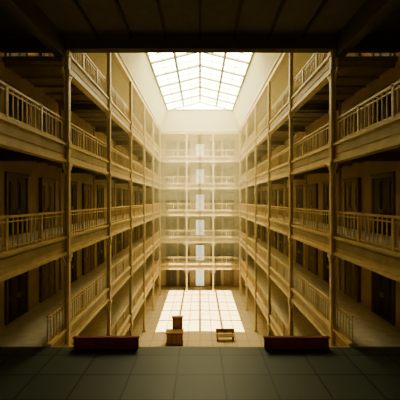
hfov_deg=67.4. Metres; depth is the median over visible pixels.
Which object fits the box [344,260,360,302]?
door
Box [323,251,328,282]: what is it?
door
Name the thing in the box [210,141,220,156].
door
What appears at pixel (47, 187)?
door
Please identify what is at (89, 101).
balcony
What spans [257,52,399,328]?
wall
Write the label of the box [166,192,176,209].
door
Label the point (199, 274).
window
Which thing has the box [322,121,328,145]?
door
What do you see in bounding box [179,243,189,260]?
door
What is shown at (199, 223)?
window
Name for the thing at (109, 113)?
column
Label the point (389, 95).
door
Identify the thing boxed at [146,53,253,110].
skylight
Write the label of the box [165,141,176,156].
door
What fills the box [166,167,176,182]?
door
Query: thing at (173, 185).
balcony
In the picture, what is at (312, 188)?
door
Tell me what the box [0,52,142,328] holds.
wall
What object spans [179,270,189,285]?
door
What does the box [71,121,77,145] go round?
door
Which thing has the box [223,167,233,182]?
door
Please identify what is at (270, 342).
bench
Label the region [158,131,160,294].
column
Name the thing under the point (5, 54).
door
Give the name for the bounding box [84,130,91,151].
door
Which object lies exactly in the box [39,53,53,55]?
door
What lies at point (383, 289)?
door
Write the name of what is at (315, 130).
door
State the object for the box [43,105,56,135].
door
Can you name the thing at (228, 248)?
door
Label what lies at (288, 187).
door
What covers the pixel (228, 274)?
door
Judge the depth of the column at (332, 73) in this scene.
12.20 m
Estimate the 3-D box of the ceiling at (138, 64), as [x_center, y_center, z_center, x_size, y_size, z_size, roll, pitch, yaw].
[0.000,-11.000,28.600,17.200,2.600,32.600,0,0,0]
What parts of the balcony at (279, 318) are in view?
railing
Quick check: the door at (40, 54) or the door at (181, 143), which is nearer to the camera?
the door at (40, 54)
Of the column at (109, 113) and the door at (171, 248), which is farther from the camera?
the door at (171, 248)
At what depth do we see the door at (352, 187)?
16.01 m
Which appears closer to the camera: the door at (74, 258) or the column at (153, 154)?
the door at (74, 258)
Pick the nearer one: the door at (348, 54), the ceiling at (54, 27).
the ceiling at (54, 27)
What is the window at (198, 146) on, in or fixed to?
in the wall at (193, 139)
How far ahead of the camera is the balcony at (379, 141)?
11.69 m
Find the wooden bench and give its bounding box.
[216,329,234,341]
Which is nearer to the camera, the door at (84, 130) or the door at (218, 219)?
the door at (84, 130)
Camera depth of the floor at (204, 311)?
32.96 m
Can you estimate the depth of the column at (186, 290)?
41.69 m
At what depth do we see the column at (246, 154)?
34.68 m
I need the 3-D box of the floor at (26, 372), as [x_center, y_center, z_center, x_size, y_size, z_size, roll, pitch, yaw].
[0.000,5.550,4.430,17.200,0.500,12.860,0,0,0]
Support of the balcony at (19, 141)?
attached to the wall at (36, 171)
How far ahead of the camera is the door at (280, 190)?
30.43 m
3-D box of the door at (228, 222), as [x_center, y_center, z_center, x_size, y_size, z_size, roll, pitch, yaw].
[4.250,3.920,44.495,1.760,2.740,0.190,0,0,0]
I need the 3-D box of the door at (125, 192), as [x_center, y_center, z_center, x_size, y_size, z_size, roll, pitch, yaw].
[-8.195,0.195,33.060,0.190,2.690,1.610,0,0,0]
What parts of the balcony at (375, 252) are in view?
railing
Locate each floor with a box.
[0,346,399,399]
[125,286,274,345]
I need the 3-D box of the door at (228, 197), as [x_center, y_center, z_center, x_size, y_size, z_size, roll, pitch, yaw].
[4.250,0.170,44.495,1.760,2.740,0.190,0,0,0]
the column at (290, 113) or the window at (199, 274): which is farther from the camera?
the window at (199, 274)
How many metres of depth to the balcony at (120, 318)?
25.25 m
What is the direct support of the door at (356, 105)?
in the wall at (363, 171)
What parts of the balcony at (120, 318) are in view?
railing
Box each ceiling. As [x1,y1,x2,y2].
[0,0,399,56]
[76,53,323,134]
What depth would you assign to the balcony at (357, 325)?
14.65 m
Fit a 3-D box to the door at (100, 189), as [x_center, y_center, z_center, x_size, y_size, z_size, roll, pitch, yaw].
[-8.195,0.170,24.690,0.190,2.740,1.760,0,0,0]
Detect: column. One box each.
[61,50,72,345]
[105,53,111,335]
[128,81,132,335]
[142,104,145,331]
[151,120,154,310]
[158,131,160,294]
[183,133,189,291]
[210,133,216,291]
[239,131,241,294]
[245,120,248,310]
[254,104,257,331]
[267,81,271,335]
[288,53,294,335]
[327,50,338,345]
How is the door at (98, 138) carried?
in the wall at (36, 171)
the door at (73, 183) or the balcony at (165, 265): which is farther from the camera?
the balcony at (165, 265)
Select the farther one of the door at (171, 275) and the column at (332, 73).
the door at (171, 275)
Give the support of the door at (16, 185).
in the wall at (36, 171)
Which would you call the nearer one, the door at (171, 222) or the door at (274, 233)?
the door at (274, 233)
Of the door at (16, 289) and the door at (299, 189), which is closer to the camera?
the door at (16, 289)
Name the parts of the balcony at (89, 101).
railing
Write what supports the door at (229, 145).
in the wall at (193, 139)
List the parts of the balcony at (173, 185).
railing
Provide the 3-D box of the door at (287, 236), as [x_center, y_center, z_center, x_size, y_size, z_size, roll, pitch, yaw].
[8.195,3.945,27.440,0.190,2.690,1.610,0,0,0]
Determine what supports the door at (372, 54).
in the wall at (363, 171)
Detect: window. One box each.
[195,143,204,156]
[195,169,204,182]
[195,194,204,209]
[195,219,204,235]
[195,244,204,260]
[195,270,204,285]
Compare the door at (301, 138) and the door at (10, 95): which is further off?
the door at (301, 138)
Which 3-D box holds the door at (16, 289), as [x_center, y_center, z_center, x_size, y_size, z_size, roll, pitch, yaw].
[-8.195,3.920,13.450,0.190,2.740,1.760,0,0,0]
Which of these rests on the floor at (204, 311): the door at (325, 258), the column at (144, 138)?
the column at (144, 138)
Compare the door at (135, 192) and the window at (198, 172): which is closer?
the door at (135, 192)
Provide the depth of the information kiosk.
26.42 m
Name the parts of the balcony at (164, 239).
railing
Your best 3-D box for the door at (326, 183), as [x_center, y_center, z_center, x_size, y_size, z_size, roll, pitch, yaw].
[8.195,0.170,19.070,0.190,2.740,1.760,0,0,0]
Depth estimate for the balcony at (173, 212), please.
41.88 m
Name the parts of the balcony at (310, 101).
railing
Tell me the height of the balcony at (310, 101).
1.800 m
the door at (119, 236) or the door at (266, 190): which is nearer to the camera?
the door at (119, 236)
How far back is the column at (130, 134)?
23.44 m
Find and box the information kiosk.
[165,316,183,345]
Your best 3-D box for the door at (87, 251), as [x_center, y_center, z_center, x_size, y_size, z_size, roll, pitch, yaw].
[-8.195,3.945,21.820,0.190,2.690,1.610,0,0,0]
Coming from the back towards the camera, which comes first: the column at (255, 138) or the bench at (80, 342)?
the column at (255, 138)
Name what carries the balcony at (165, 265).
attached to the wall at (193, 139)
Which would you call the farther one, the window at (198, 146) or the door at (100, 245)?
the window at (198, 146)
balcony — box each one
[0,80,160,188]
[0,203,160,281]
[0,230,160,345]
[2,53,160,161]
[73,257,160,345]
[161,149,238,163]
[161,176,238,188]
[161,203,238,215]
[161,230,238,242]
[161,257,238,269]
[239,53,397,161]
[239,80,399,188]
[239,203,399,281]
[239,230,399,345]
[239,257,321,335]
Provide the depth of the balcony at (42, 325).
14.65 m
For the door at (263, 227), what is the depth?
37.94 m
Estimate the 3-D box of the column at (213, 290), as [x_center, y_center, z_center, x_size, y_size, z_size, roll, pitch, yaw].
[1.850,1.775,41.840,0.947,22.050,0.340,0,0,0]
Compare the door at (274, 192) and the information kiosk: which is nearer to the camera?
the information kiosk
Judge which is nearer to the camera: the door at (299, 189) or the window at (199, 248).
the door at (299, 189)
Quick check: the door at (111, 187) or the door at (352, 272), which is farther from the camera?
the door at (111, 187)
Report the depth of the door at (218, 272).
44.45 m
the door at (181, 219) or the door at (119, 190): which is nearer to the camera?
the door at (119, 190)
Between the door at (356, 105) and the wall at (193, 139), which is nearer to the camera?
the door at (356, 105)
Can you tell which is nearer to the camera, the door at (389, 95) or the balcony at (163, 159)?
the door at (389, 95)
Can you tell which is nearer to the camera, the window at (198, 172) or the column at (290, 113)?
the column at (290, 113)
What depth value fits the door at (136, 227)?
37.94 m
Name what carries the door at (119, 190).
in the wall at (36, 171)
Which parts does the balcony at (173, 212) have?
railing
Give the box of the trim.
[111,53,288,133]
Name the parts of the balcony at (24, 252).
railing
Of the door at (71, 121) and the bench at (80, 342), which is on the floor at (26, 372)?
the bench at (80, 342)
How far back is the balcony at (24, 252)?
11.22 m
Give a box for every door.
[4,53,28,55]
[4,171,29,235]
[4,271,28,325]
[5,82,29,124]
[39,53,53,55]
[39,178,56,228]
[39,260,55,302]
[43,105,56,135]
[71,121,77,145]
[71,181,77,223]
[71,251,76,282]
[82,184,92,221]
[82,245,91,274]
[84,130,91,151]
[97,185,104,218]
[97,240,103,265]
[98,138,104,157]
[111,187,113,206]
[111,236,112,256]
[117,188,121,215]
[117,232,121,253]
[123,189,127,213]
[123,230,127,248]
[132,190,133,212]
[134,191,137,211]
[134,226,137,241]
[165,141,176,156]
[165,217,176,235]
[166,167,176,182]
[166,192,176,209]
[166,243,176,260]
[166,270,176,285]
[179,141,189,156]
[179,167,189,182]
[179,192,189,209]
[179,217,189,235]
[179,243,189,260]
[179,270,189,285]
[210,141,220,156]
[210,167,220,182]
[210,192,220,209]
[210,217,220,235]
[210,243,220,260]
[210,270,220,285]
[223,141,234,156]
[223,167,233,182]
[223,192,233,209]
[223,217,234,235]
[223,243,233,260]
[224,270,233,285]
[262,191,265,211]
[262,226,265,241]
[266,190,267,212]
[272,189,276,213]
[272,230,276,248]
[278,188,282,215]
[278,232,282,253]
[286,187,288,206]
[287,236,288,256]
[295,138,301,157]
[295,185,302,218]
[296,240,302,265]
[307,184,317,221]
[308,130,315,151]
[308,245,317,274]
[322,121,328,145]
[322,181,328,223]
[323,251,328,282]
[343,105,356,135]
[343,178,360,228]
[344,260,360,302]
[346,53,360,55]
[370,82,394,124]
[370,171,395,235]
[371,53,395,55]
[371,271,395,325]
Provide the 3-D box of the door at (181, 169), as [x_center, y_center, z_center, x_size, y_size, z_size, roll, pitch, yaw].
[-2.300,-3.580,44.495,1.760,2.740,0.190,0,0,0]
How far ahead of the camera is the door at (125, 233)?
32.78 m
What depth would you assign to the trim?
26.68 m
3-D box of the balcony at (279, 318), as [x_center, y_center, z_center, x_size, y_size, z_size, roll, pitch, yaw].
[6.840,8.830,27.730,2.920,1.800,33.740,0,0,0]
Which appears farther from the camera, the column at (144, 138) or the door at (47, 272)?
the column at (144, 138)
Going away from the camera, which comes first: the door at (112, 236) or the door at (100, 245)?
the door at (100, 245)
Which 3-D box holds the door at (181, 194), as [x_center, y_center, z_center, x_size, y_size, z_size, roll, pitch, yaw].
[-2.300,0.170,44.495,1.760,2.740,0.190,0,0,0]
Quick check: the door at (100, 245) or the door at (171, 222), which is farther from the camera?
the door at (171, 222)
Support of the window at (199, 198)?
in the wall at (193, 139)
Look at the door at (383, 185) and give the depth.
13.37 m
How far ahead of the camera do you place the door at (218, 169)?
44.44 m
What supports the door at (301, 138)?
in the wall at (363, 171)
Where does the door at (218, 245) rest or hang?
in the wall at (193, 139)
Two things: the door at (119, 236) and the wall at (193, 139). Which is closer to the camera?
the door at (119, 236)
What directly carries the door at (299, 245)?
in the wall at (363, 171)
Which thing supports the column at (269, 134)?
on the floor at (204, 311)
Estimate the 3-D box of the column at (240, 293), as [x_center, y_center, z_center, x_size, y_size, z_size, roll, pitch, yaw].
[5.440,1.775,40.400,0.340,22.050,0.947,0,0,0]
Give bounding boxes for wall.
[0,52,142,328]
[145,135,254,285]
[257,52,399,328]
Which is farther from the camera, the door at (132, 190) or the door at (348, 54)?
the door at (132, 190)
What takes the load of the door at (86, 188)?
in the wall at (36, 171)
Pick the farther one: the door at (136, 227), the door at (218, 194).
the door at (218, 194)
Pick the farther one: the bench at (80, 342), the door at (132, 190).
the door at (132, 190)
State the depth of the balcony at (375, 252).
11.22 m
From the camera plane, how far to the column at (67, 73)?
12.20 m
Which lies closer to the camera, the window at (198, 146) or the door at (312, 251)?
the door at (312, 251)
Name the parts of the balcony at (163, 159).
railing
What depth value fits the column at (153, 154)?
34.68 m
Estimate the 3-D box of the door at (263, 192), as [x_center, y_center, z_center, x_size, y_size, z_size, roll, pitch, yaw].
[8.195,0.195,38.680,0.190,2.690,1.610,0,0,0]
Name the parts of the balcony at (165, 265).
railing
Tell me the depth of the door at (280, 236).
30.43 m
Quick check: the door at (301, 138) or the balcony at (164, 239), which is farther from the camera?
the balcony at (164, 239)

